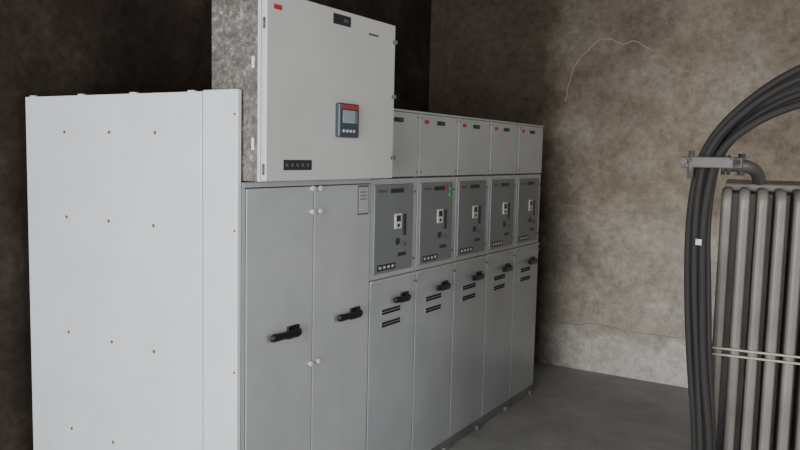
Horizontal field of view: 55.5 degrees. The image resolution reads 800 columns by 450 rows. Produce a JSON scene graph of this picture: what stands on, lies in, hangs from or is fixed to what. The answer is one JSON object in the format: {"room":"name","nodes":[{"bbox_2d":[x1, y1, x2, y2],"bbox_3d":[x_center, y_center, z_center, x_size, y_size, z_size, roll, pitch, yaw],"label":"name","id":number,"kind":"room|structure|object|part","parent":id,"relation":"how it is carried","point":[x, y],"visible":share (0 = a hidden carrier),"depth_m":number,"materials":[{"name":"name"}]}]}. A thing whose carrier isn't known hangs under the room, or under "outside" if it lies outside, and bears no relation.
{"room":"electrical room","nodes":[
{"label":"electrical room","id":0,"kind":"room"},
{"bbox_2d":[0,0,430,449],"bbox_3d":[-1.891,-0.400,3.040,0.200,3.300,7.721,5,6,32],"label":"wall","id":1,"kind":"structure","parent":0,"point":[48,47],"depth_m":3.46,"materials":[{"name":"paint"}]},
{"bbox_2d":[449,361,690,449],"bbox_3d":[0.048,1.588,0.636,6.280,0.120,10.421,5,6,32],"label":"floor","id":2,"kind":"structure","parent":0,"point":[568,408],"depth_m":4.64,"materials":[{"name":"concrete"}]},
{"bbox_2d":[25,89,240,449],"bbox_3d":[-1.080,0.384,2.982,1.214,1.786,0.026,5,6,32],"label":"panel","id":3,"kind":"object","parent":2,"relation":"on","point":[134,198],"visible":1,"depth_m":2.91,"materials":[{"name":"white paint"}]},
{"bbox_2d":[240,179,370,449],"bbox_3d":[-0.842,0.517,3.333,1.231,1.467,0.800,5,6,32],"label":"cabinet","id":4,"kind":"object","parent":2,"relation":"on","point":[305,245],"visible":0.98,"depth_m":2.97,"materials":[{"name":"metal"}]},
{"bbox_3d":[-0.578,0.571,2.712,0.048,1.408,0.018,5,6,32],"label":"corner post","id":5,"kind":"part","parent":4,"relation":"part of","materials":[{"name":"metal"}]},
{"bbox_3d":[-0.459,0.553,2.873,0.022,1.389,0.375,5,6,32],"label":"door","id":6,"kind":"part","parent":4,"relation":"part of","materials":[{"name":"paint"}]},
{"bbox_3d":[-0.424,0.413,2.840,0.020,0.038,0.168,5,6,32],"label":"handle lever","id":7,"kind":"part","parent":4,"relation":"part of","materials":[{"name":"black plastic"}]},
{"bbox_2d":[212,0,397,181],"bbox_3d":[-0.335,-0.521,2.931,0.282,0.687,0.808,5,6,32],"label":"control box","id":8,"kind":"object","parent":4,"relation":"on","point":[315,81],"visible":1,"depth_m":2.71,"materials":[{"name":"grey paint"}]},
{"bbox_3d":[-0.841,-0.205,3.274,1.194,0.019,0.798,5,6,32],"label":"plate","id":9,"kind":"part","parent":4,"relation":"part of","materials":[{"name":"paint"}]},
{"bbox_3d":[-0.254,0.526,3.203,0.022,1.389,0.393,5,6,32],"label":"door","id":10,"kind":"part","parent":4,"relation":"part of","materials":[{"name":"paint"}]},
{"bbox_3d":[-0.208,0.381,3.187,0.020,0.038,0.168,5,6,32],"label":"handle lever","id":11,"kind":"part","parent":4,"relation":"part of","materials":[{"name":"black plastic"}]},
{"bbox_3d":[-0.158,-0.107,3.253,0.003,0.125,0.080,5,6,32],"label":"nameplate frame","id":12,"kind":"part","parent":4,"relation":"part of","materials":[{"name":"metal"}]},
{"bbox_2d":[366,108,419,449],"bbox_3d":[-0.530,0.320,3.832,1.251,1.781,0.400,5,6,32],"label":"tall cabinet","id":13,"kind":"object","parent":2,"relation":"on","point":[391,304],"visible":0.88,"depth_m":3.51,"materials":[{"name":"metal"}]},
{"bbox_3d":[-0.048,0.717,3.564,0.022,0.953,0.392,5,6,32],"label":"door","id":14,"kind":"part","parent":13,"relation":"part of","materials":[{"name":"paint"}]},
{"bbox_2d":[381,304,400,328],"bbox_3d":[-0.042,0.421,3.511,0.004,0.088,0.167,5,6,32],"label":"vent","id":15,"kind":"object","parent":13,"relation":"attached to","point":[390,313],"depth_m":3.51,"materials":[{"name":"metal"}]},
{"bbox_3d":[-0.033,0.011,3.498,0.018,0.449,0.392,5,6,32],"label":"frame","id":16,"kind":"part","parent":13,"relation":"part of","materials":[{"name":"paint"}]},
{"bbox_3d":[-0.030,0.013,3.481,0.010,0.401,0.330,5,6,32],"label":"operating panel","id":17,"kind":"part","parent":13,"relation":"part of","materials":[{"name":"grey metal"}]},
{"bbox_3d":[0.013,0.344,3.540,0.020,0.037,0.134,5,6,32],"label":"handle lever","id":18,"kind":"part","parent":13,"relation":"part of","materials":[{"name":"black plastic"}]},
{"bbox_2d":[411,111,458,449],"bbox_3d":[-0.320,0.293,4.171,1.251,1.781,0.400,5,6,32],"label":"tall cabinet","id":19,"kind":"object","parent":2,"relation":"on","point":[438,133],"visible":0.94,"depth_m":3.84,"materials":[{"name":"metal"}]},
{"bbox_3d":[0.163,0.690,3.903,0.022,0.953,0.392,5,6,32],"label":"door","id":20,"kind":"part","parent":19,"relation":"part of","materials":[{"name":"paint"}]},
{"bbox_2d":[425,292,441,313],"bbox_3d":[0.169,0.394,3.850,0.004,0.088,0.167,5,6,32],"label":"vent","id":21,"kind":"object","parent":19,"relation":"attached to","point":[433,300],"depth_m":3.85,"materials":[{"name":"metal"}]},
{"bbox_3d":[0.181,-0.014,3.820,0.010,0.401,0.330,5,6,32],"label":"operating panel","id":22,"kind":"part","parent":19,"relation":"part of","materials":[{"name":"grey metal"}]},
{"bbox_3d":[0.177,-0.016,3.837,0.018,0.449,0.392,5,6,32],"label":"frame","id":23,"kind":"part","parent":19,"relation":"part of","materials":[{"name":"paint"}]},
{"bbox_3d":[0.223,0.317,3.879,0.020,0.037,0.134,5,6,32],"label":"handle lever","id":24,"kind":"part","parent":19,"relation":"part of","materials":[{"name":"black plastic"}]},
{"bbox_2d":[448,116,490,444],"bbox_3d":[-0.109,0.266,4.510,1.251,1.781,0.400,5,6,32],"label":"tall cabinet","id":25,"kind":"object","parent":2,"relation":"on","point":[474,134],"visible":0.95,"depth_m":4.18,"materials":[{"name":"metal"}]},
{"bbox_3d":[0.373,0.662,4.242,0.022,0.953,0.392,5,6,32],"label":"door","id":26,"kind":"part","parent":25,"relation":"part of","materials":[{"name":"paint"}]},
{"bbox_2d":[462,282,475,300],"bbox_3d":[0.379,0.366,4.189,0.004,0.088,0.167,5,6,32],"label":"vent","id":27,"kind":"object","parent":25,"relation":"attached to","point":[468,288],"depth_m":4.19,"materials":[{"name":"metal"}]},
{"bbox_3d":[0.391,-0.041,4.159,0.010,0.401,0.330,5,6,32],"label":"operating panel","id":28,"kind":"part","parent":25,"relation":"part of","materials":[{"name":"grey metal"}]},
{"bbox_3d":[0.388,-0.043,4.176,0.018,0.449,0.392,5,6,32],"label":"frame","id":29,"kind":"part","parent":25,"relation":"part of","materials":[{"name":"paint"}]},
{"bbox_3d":[0.434,0.290,4.218,0.020,0.037,0.134,5,6,32],"label":"handle lever","id":30,"kind":"part","parent":25,"relation":"part of","materials":[{"name":"black plastic"}]},
{"bbox_2d":[481,120,518,423],"bbox_3d":[0.102,0.239,4.849,1.251,1.781,0.400,5,6,32],"label":"tall cabinet","id":31,"kind":"object","parent":2,"relation":"on","point":[504,138],"visible":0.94,"depth_m":4.52,"materials":[{"name":"metal"}]},
{"bbox_3d":[0.584,0.635,4.580,0.022,0.953,0.392,5,6,32],"label":"door","id":32,"kind":"part","parent":31,"relation":"part of","materials":[{"name":"paint"}]},
{"bbox_2d":[493,273,504,290],"bbox_3d":[0.590,0.340,4.528,0.004,0.088,0.167,5,6,32],"label":"vent","id":33,"kind":"object","parent":31,"relation":"attached to","point":[498,278],"depth_m":4.52,"materials":[{"name":"metal"}]},
{"bbox_3d":[0.602,-0.068,4.498,0.010,0.401,0.330,5,6,32],"label":"operating panel","id":34,"kind":"part","parent":31,"relation":"part of","materials":[{"name":"grey metal"}]},
{"bbox_3d":[0.599,-0.070,4.515,0.018,0.449,0.392,5,6,32],"label":"frame","id":35,"kind":"part","parent":31,"relation":"part of","materials":[{"name":"paint"}]},
{"bbox_3d":[0.645,0.263,4.557,0.020,0.037,0.134,5,6,32],"label":"handle lever","id":36,"kind":"part","parent":31,"relation":"part of","materials":[{"name":"black plastic"}]},
{"bbox_2d":[508,123,542,405],"bbox_3d":[0.312,0.211,5.188,1.251,1.781,0.400,5,6,32],"label":"tall cabinet","id":37,"kind":"object","parent":2,"relation":"on","point":[530,141],"visible":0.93,"depth_m":4.86,"materials":[{"name":"metal"}]},
{"bbox_3d":[0.795,0.609,4.919,0.022,0.953,0.392,5,6,32],"label":"door","id":38,"kind":"part","parent":37,"relation":"part of","materials":[{"name":"paint"}]},
{"bbox_2d":[520,266,529,281],"bbox_3d":[0.800,0.312,4.867,0.004,0.088,0.167,5,6,32],"label":"vent","id":39,"kind":"object","parent":37,"relation":"attached to","point":[524,270],"depth_m":4.86,"materials":[{"name":"metal"}]},
{"bbox_3d":[0.813,-0.095,4.837,0.010,0.401,0.330,5,6,32],"label":"operating panel","id":40,"kind":"part","parent":37,"relation":"part of","materials":[{"name":"grey metal"}]},
{"bbox_3d":[0.809,-0.097,4.854,0.018,0.449,0.392,5,6,32],"label":"frame","id":41,"kind":"part","parent":37,"relation":"part of","materials":[{"name":"paint"}]},
{"bbox_3d":[0.855,0.236,4.896,0.020,0.037,0.134,5,6,32],"label":"handle lever","id":42,"kind":"part","parent":37,"relation":"part of","materials":[{"name":"black plastic"}]},
{"bbox_2d":[712,154,799,449],"bbox_3d":[1.713,0.486,2.828,1.026,1.740,0.850,4,6,24],"label":"transformer","id":43,"kind":"object","parent":2,"relation":"on","point":[756,337],"visible":0.83,"depth_m":2.62,"materials":[{"name":"grey metal"}]},
{"bbox_3d":[1.533,0.475,2.445,0.992,0.008,0.008,4,6,24],"label":"stiffener rod","id":44,"kind":"part","parent":43,"relation":"part of","materials":[{"name":"beige paint"}]},
{"bbox_3d":[1.533,0.454,2.443,0.992,0.008,0.008,4,6,24],"label":"stiffener rod","id":45,"kind":"part","parent":43,"relation":"part of","materials":[{"name":"beige paint"}]},
{"bbox_3d":[1.751,0.533,2.928,0.972,1.310,0.565,4,6,24],"label":"tank","id":46,"kind":"part","parent":43,"relation":"part of","materials":[{"name":"metal"}]},
{"bbox_3d":[1.776,-0.134,2.863,1.012,0.030,0.640,4,6,24],"label":"tank lid","id":47,"kind":"part","parent":43,"relation":"part of","materials":[{"name":"paint"}]},
{"bbox_2d":[429,0,799,387],"bbox_3d":[2.778,-0.459,4.807,6.280,3.300,0.200,5,6,32],"label":"wall","id":48,"kind":"structure","parent":0,"point":[620,136],"depth_m":5.46,"materials":[{"name":"paint"}]},
{"bbox_2d":[564,38,653,100],"bbox_3d":[1.487,-1.114,5.439,0.628,0.442,0.007,5,6,32],"label":"crack","id":49,"kind":"object","parent":48,"relation":"attached to","point":[603,38],"visible":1,"depth_m":5.47,"materials":[{"name":"grey concrete"}]},
{"bbox_2d":[559,322,680,338],"bbox_3d":[1.649,0.763,5.488,1.044,0.042,0.002,5,6,32],"label":"crack","id":50,"kind":"object","parent":48,"relation":"attached to","point":[563,322],"visible":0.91,"depth_m":5.57,"materials":[{"name":"grey concrete"}]},
{"bbox_2d":[565,205,685,219],"bbox_3d":[1.665,-0.081,5.410,1.051,0.068,0.004,5,6,32],"label":"crack","id":51,"kind":"object","parent":48,"relation":"attached to","point":[565,205],"visible":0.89,"depth_m":5.43,"materials":[{"name":"grey concrete"}]},
{"bbox_2d":[675,69,696,104],"bbox_3d":[1.941,-0.938,5.170,0.145,0.250,0.006,5,6,32],"label":"crack","id":52,"kind":"object","parent":48,"relation":"attached to","point":[675,69],"visible":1,"depth_m":5.15,"materials":[{"name":"grey concrete"}]},
{"bbox_2d":[681,64,799,449],"bbox_3d":[1.506,-0.235,2.139,1.361,3.295,0.185,6,7,39],"label":"cable bundle","id":53,"kind":"object","parent":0,"point":[779,96],"depth_m":2.53,"materials":[{"name":"black rubber"}]}
]}

